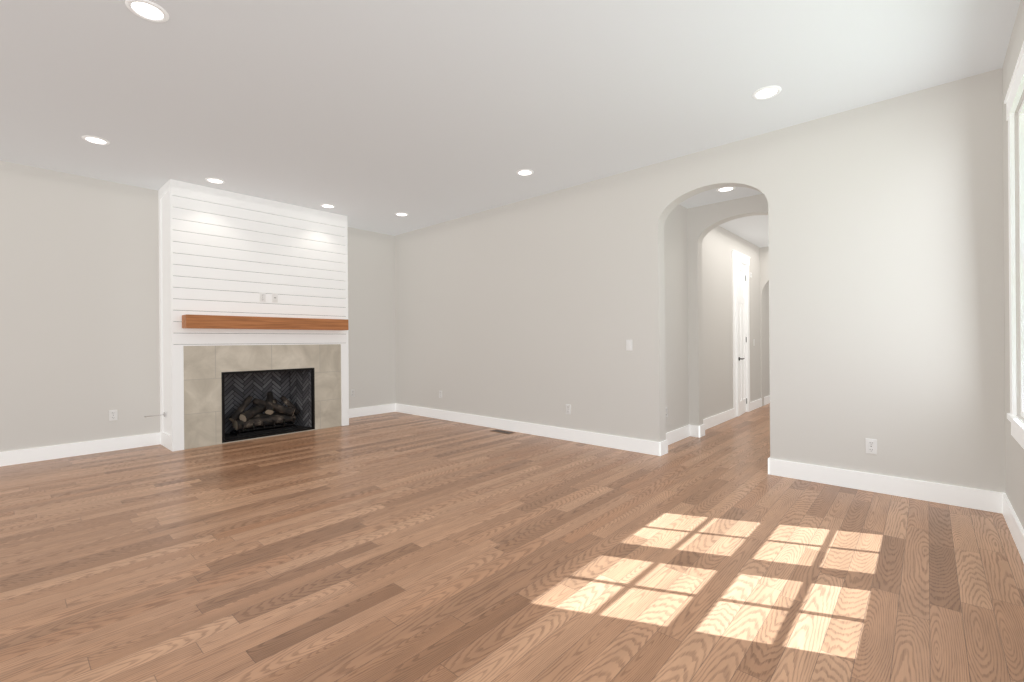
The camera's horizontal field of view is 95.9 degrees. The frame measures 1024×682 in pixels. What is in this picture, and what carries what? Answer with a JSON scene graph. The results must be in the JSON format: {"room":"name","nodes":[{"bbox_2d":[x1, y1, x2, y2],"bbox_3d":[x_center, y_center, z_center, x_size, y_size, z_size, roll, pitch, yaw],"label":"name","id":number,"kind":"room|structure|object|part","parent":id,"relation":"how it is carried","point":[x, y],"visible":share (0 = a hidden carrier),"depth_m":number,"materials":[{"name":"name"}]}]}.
{"room":"living room","nodes":[
{"label":"living room","id":0,"kind":"room"},
{"bbox_2d":[0,160,395,451],"bbox_3d":[-5.036,-0.279,4.788,0.150,3.050,9.120,0,0,42],"label":"wall","id":1,"kind":"structure","parent":0,"point":[79,312],"depth_m":5.10,"materials":[{"name":"grey paint"}]},
{"bbox_2d":[109,410,116,420],"bbox_3d":[-4.521,0.843,5.232,0.008,0.118,0.072,0,0,42],"label":"electrical outlet","id":2,"kind":"object","parent":1,"relation":"attached to","point":[112,415],"visible":1,"depth_m":5.23,"materials":[{"name":"white plastic"}]},
{"bbox_2d":[351,389,354,396],"bbox_3d":[-2.557,0.837,7.413,0.008,0.118,0.072,0,0,42],"label":"electrical outlet","id":3,"kind":"object","parent":1,"relation":"attached to","point":[352,392],"visible":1,"depth_m":7.42,"materials":[{"name":"white plastic"}]},
{"bbox_2d":[0,395,1023,562],"bbox_3d":[0.094,1.136,4.936,7.260,0.140,15.850,0,0,42],"label":"baseboard","id":4,"kind":"structure","parent":1,"relation":"attached to","point":[984,500],"depth_m":4.82,"materials":[{"name":"white wood"}]},
{"bbox_2d":[158,179,348,450],"bbox_3d":[-3.319,-0.292,6.149,0.578,3.050,2.124,0,0,42],"label":"wall","id":5,"kind":"structure","parent":0,"point":[171,332],"depth_m":5.67,"materials":[{"name":"white wood"}]},
{"bbox_2d":[259,292,265,301],"bbox_3d":[-3.174,-0.558,5.873,0.008,0.118,0.072,0,0,42],"label":"outlet","id":6,"kind":"object","parent":5,"relation":"attached to","point":[262,297],"visible":1,"depth_m":5.87,"materials":[{"name":"white plastic"}]},
{"bbox_2d":[182,314,348,329],"bbox_3d":[-3.033,-0.224,5.891,0.189,0.150,1.930,0,0,42],"label":"mantel shelf","id":7,"kind":"object","parent":5,"relation":"attached to","point":[222,322],"visible":1,"depth_m":5.68,"materials":[{"name":"brown wood"}]},
{"bbox_2d":[272,293,277,302],"bbox_3d":[-3.074,-0.559,5.984,0.008,0.118,0.072,0,0,42],"label":"outlet","id":8,"kind":"object","parent":5,"relation":"attached to","point":[274,297],"visible":1,"depth_m":5.99,"materials":[{"name":"white plastic"}]},
{"bbox_2d":[0,0,1020,235],"bbox_3d":[-2.288,-1.900,2.303,7.580,0.150,9.120,0,0,42],"label":"ceiling","id":9,"kind":"structure","parent":0,"point":[373,115],"depth_m":3.31,"materials":[{"name":"white paint"}]},
{"bbox_2d":[82,135,109,144],"bbox_3d":[-3.756,-1.810,4.167,0.192,0.008,0.192,0,0,42],"label":"recessed light","id":10,"kind":"object","parent":9,"relation":"in","point":[95,140],"visible":1,"depth_m":4.17,"materials":[{"name":"white"}]},
{"bbox_2d":[125,0,168,21],"bbox_3d":[-2.012,-1.823,2.549,0.192,0.008,0.192,0,0,42],"label":"recessed light","id":11,"kind":"object","parent":9,"relation":"in","point":[149,10],"visible":1,"depth_m":2.55,"materials":[{"name":"white"}]},
{"bbox_2d":[205,178,224,183],"bbox_3d":[-3.361,-1.813,5.226,0.192,0.008,0.192,0,0,42],"label":"recessed light","id":12,"kind":"object","parent":9,"relation":"in","point":[216,180],"visible":0.98,"depth_m":5.21,"materials":[{"name":"white"}]},
{"bbox_2d":[320,204,335,207],"bbox_3d":[-2.484,-1.819,6.230,0.192,0.008,0.192,0,0,42],"label":"recessed light","id":13,"kind":"object","parent":9,"relation":"in","point":[327,205],"visible":0.98,"depth_m":6.23,"materials":[{"name":"white"}]},
{"bbox_2d":[395,212,408,215],"bbox_3d":[-1.591,-1.827,6.662,0.192,0.008,0.192,0,0,42],"label":"recessed light","id":14,"kind":"object","parent":9,"relation":"in","point":[401,214],"visible":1,"depth_m":6.67,"materials":[{"name":"white"}]},
{"bbox_2d":[516,169,533,175],"bbox_3d":[0.142,-1.840,5.048,0.192,0.008,0.192,0,0,42],"label":"recessed light","id":15,"kind":"object","parent":9,"relation":"in","point":[524,172],"visible":1,"depth_m":5.04,"materials":[{"name":"white"}]},
{"bbox_2d":[752,86,780,99],"bbox_3d":[1.905,-1.854,3.452,0.192,0.008,0.192,0,0,42],"label":"recessed light","id":16,"kind":"object","parent":9,"relation":"in","point":[767,92],"visible":1,"depth_m":3.44,"materials":[{"name":"white"}]},
{"bbox_2d":[0,403,1023,681],"bbox_3d":[0.095,1.266,4.922,7.580,0.120,16.170,0,0,42],"label":"floor","id":17,"kind":"structure","parent":0,"point":[394,547],"depth_m":2.46,"materials":[{"name":"brown wood"}]},
{"bbox_2d":[183,344,340,449],"bbox_3d":[-3.265,0.643,6.106,0.448,1.179,1.898,0,0,42],"label":"fireplace","id":18,"kind":"object","parent":17,"relation":"on","point":[230,392],"visible":1,"depth_m":6.03,"materials":[{"name":"tile"}]},
{"bbox_2d":[491,429,514,433],"bbox_3d":[-0.128,1.206,6.132,0.350,0.005,0.130,0,0,42],"label":"floor vent","id":19,"kind":"object","parent":17,"relation":"in","point":[502,431],"visible":1,"depth_m":6.14,"materials":[{"name":"brown"}]},
{"bbox_2d":[394,68,1004,492],"bbox_3d":[0.725,-0.324,5.636,7.580,3.050,0.150,0,0,42],"label":"wall","id":20,"kind":"structure","parent":0,"point":[886,266],"depth_m":3.95,"materials":[{"name":"grey paint"}]},
{"bbox_2d":[566,404,570,413],"bbox_3d":[0.680,0.826,5.577,0.072,0.118,0.008,0,0,42],"label":"electrical outlet","id":21,"kind":"object","parent":20,"relation":"attached to","point":[568,408],"visible":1,"depth_m":5.57,"materials":[{"name":"white plastic"}]},
{"bbox_2d":[626,340,631,350],"bbox_3d":[1.278,0.046,5.033,0.072,0.118,0.009,0,0,42],"label":"light switch","id":22,"kind":"object","parent":20,"relation":"attached to","point":[628,345],"visible":1,"depth_m":5.03,"materials":[{"name":"white plastic"}]},
{"bbox_2d":[865,438,876,453],"bbox_3d":[2.833,0.831,3.639,0.072,0.118,0.008,0,0,42],"label":"electrical outlet","id":23,"kind":"object","parent":20,"relation":"attached to","point":[870,446],"visible":1,"depth_m":3.64,"materials":[{"name":"white plastic"}]},
{"bbox_2d":[664,204,769,432],"bbox_3d":[3.822,-0.248,7.692,0.150,2.850,7.050,0,0,42],"label":"wall","id":24,"kind":"structure","parent":0,"point":[719,244],"depth_m":6.40,"materials":[{"name":"grey paint"}]},
{"bbox_2d":[735,261,745,416],"bbox_3d":[3.681,-0.034,7.424,0.035,2.415,0.632,0,0,37],"label":"hall door","id":25,"kind":"structure","parent":24,"relation":"in","point":[740,294],"depth_m":7.37,"materials":[{"name":"white wood"}]},
{"bbox_2d":[732,250,749,417],"bbox_3d":[3.638,-0.112,7.462,0.181,2.580,0.890,0,0,42],"label":"door frame","id":26,"kind":"structure","parent":24,"relation":"attached to","point":[741,258],"depth_m":7.48,"materials":[{"name":"white wood"}]},
{"bbox_2d":[680,187,768,247],"bbox_3d":[4.074,-1.750,7.454,2.300,0.150,7.050,0,0,42],"label":"ceiling","id":27,"kind":"structure","parent":0,"point":[753,229],"depth_m":6.33,"materials":[{"name":"white paint"}]},
{"bbox_2d":[716,187,735,191],"bbox_3d":[2.335,-1.657,5.039,0.192,0.008,0.192,0,0,42],"label":"recessed light","id":28,"kind":"object","parent":27,"relation":"in","point":[724,189],"visible":0.92,"depth_m":5.05,"materials":[{"name":"white"}]},
{"bbox_2d":[687,194,767,425],"bbox_3d":[2.734,-0.239,5.415,1.280,2.850,0.150,0,0,42],"label":"wall","id":29,"kind":"structure","parent":0,"point":[703,221],"depth_m":5.72,"materials":[{"name":"grey paint"}]},
{"bbox_2d":[760,246,768,405],"bbox_3d":[4.989,-0.257,7.919,1.280,2.850,0.150,0,0,42],"label":"wall","id":30,"kind":"structure","parent":0,"point":[764,267],"depth_m":8.29,"materials":[{"name":"grey paint"}]},
{"bbox_2d":[1002,0,1023,528],"bbox_3d":[0.534,-0.322,-0.114,0.170,3.050,8.950,0,0,42],"label":"wall","id":31,"kind":"structure","parent":0,"point":[1014,470],"depth_m":2.84,"materials":[{"name":"grey paint"}]},
{"bbox_2d":[1004,42,1023,448],"bbox_3d":[2.477,-0.449,2.072,0.196,2.043,1.900,0,0,42],"label":"window","id":32,"kind":"structure","parent":31,"relation":"in","point":[1014,93],"depth_m":2.71,"materials":[{"name":"white"}]},
{"bbox_3d":[2.494,-0.450,2.057,0.150,1.785,1.640,0,0,42],"label":"frame","id":33,"kind":"part","parent":32,"relation":"part of","materials":[{"name":"white"}]}
]}

